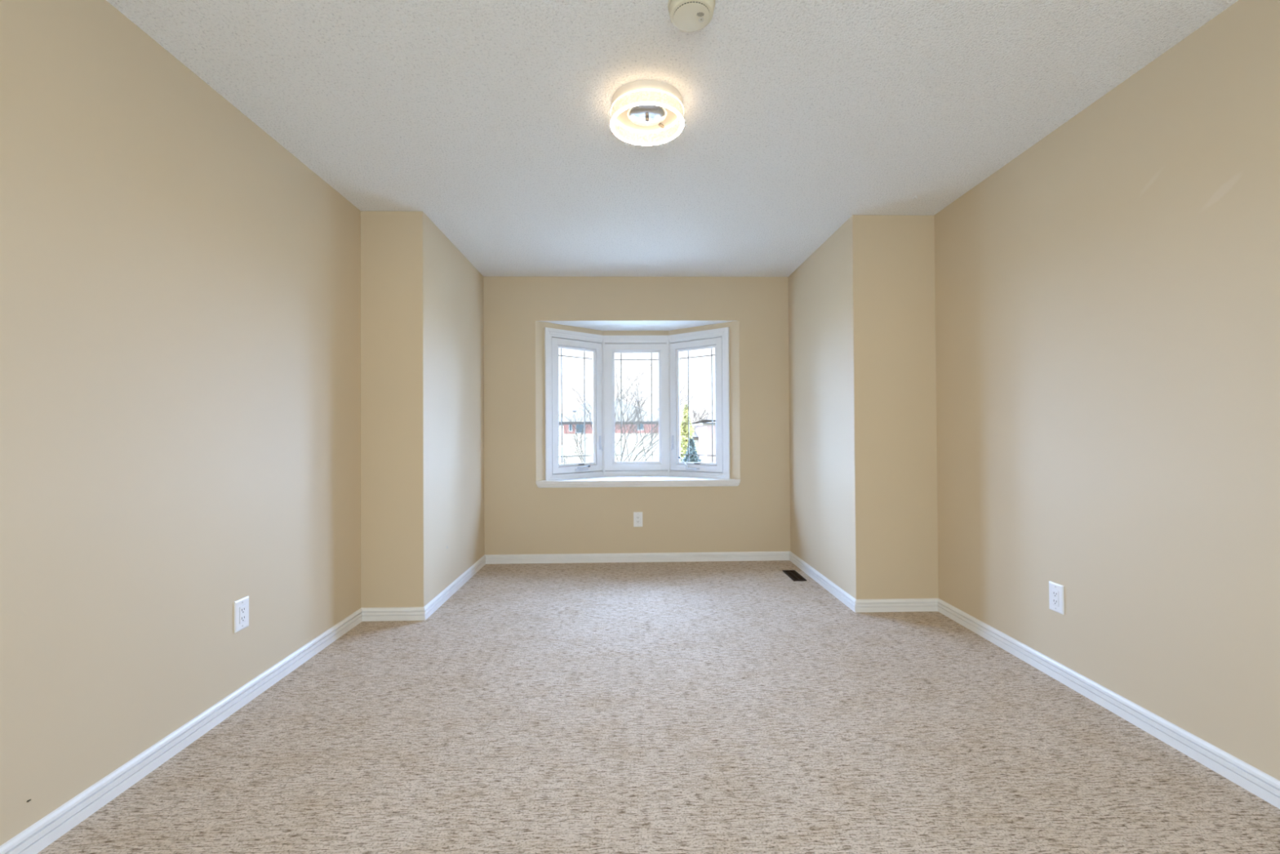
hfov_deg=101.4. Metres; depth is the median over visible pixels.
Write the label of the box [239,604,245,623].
receptacle
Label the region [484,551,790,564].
baseboard
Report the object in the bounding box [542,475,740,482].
window sill
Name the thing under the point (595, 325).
trim
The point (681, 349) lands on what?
grille
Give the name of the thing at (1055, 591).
receptacle
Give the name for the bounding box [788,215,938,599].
wall
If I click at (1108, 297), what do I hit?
wall
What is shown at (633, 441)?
brick house
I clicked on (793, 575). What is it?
floor vent
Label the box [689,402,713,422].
bare tree
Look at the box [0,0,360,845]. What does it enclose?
wall
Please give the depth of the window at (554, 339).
4.68 m
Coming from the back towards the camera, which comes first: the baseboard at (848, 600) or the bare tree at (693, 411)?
the bare tree at (693, 411)
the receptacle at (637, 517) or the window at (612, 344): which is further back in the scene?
the window at (612, 344)
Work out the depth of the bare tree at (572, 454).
18.83 m
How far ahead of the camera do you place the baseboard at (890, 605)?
3.21 m
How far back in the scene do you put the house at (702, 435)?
30.91 m
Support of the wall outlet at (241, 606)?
attached to the wall at (180, 291)
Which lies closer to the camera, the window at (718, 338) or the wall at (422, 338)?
the wall at (422, 338)
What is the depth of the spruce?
15.95 m
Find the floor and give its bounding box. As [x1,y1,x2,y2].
[36,560,1279,853]
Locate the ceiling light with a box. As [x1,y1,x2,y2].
[610,80,684,145]
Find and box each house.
[559,397,658,463]
[680,419,715,462]
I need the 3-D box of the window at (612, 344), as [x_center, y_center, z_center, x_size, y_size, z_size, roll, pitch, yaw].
[-0.037,-0.198,4.978,0.616,1.326,0.114,0,-1,-1]
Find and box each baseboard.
[0,608,362,853]
[360,606,425,621]
[423,554,485,619]
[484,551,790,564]
[789,551,855,612]
[854,598,937,612]
[937,598,1279,808]
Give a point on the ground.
(560, 460)
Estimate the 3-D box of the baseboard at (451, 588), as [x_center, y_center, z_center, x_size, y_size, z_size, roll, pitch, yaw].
[-1.296,1.115,3.776,0.014,0.076,1.339,0,-1,-1]
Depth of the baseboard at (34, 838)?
1.74 m
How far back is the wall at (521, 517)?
4.49 m
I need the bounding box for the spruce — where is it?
[681,437,702,462]
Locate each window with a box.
[544,327,604,479]
[603,335,669,475]
[668,327,729,479]
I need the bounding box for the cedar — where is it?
[680,404,699,462]
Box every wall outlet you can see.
[234,595,248,632]
[633,511,642,526]
[1048,581,1064,614]
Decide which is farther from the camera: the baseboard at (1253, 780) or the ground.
the ground
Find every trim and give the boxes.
[535,479,740,488]
[538,320,734,330]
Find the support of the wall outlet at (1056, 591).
attached to the wall at (1108, 297)
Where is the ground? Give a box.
[559,445,563,463]
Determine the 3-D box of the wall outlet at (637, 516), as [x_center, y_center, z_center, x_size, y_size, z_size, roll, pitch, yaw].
[-0.016,0.789,4.474,0.077,0.125,0.009,0,-1,-1]
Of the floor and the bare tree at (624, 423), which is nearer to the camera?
the floor
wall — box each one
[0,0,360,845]
[360,211,484,607]
[483,276,790,554]
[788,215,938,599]
[934,0,1279,780]
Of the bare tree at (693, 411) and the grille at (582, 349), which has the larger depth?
the bare tree at (693, 411)
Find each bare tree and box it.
[559,353,706,462]
[559,432,592,463]
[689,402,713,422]
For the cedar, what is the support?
on the ground
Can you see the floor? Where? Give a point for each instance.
(717, 707)
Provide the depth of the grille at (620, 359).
4.98 m
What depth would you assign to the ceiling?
2.11 m
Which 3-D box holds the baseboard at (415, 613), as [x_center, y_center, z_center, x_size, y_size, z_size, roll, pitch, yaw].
[-1.464,1.109,3.109,0.383,0.076,0.014,0,-1,-1]
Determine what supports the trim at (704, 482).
attached to the wall at (521, 517)
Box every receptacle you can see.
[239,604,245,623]
[635,515,639,523]
[1052,588,1058,606]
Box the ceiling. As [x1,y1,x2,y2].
[106,0,1238,276]
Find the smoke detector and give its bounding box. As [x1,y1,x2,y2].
[667,0,715,31]
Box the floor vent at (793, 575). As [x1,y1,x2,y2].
[782,569,806,581]
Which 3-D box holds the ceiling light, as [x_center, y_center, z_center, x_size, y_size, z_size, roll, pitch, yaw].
[0.029,-1.266,2.123,0.297,0.090,0.297,0,-1,-1]
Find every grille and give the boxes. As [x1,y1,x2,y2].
[559,348,592,463]
[614,352,658,461]
[679,347,715,462]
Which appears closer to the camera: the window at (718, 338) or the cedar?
the window at (718, 338)
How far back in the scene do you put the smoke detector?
1.62 m

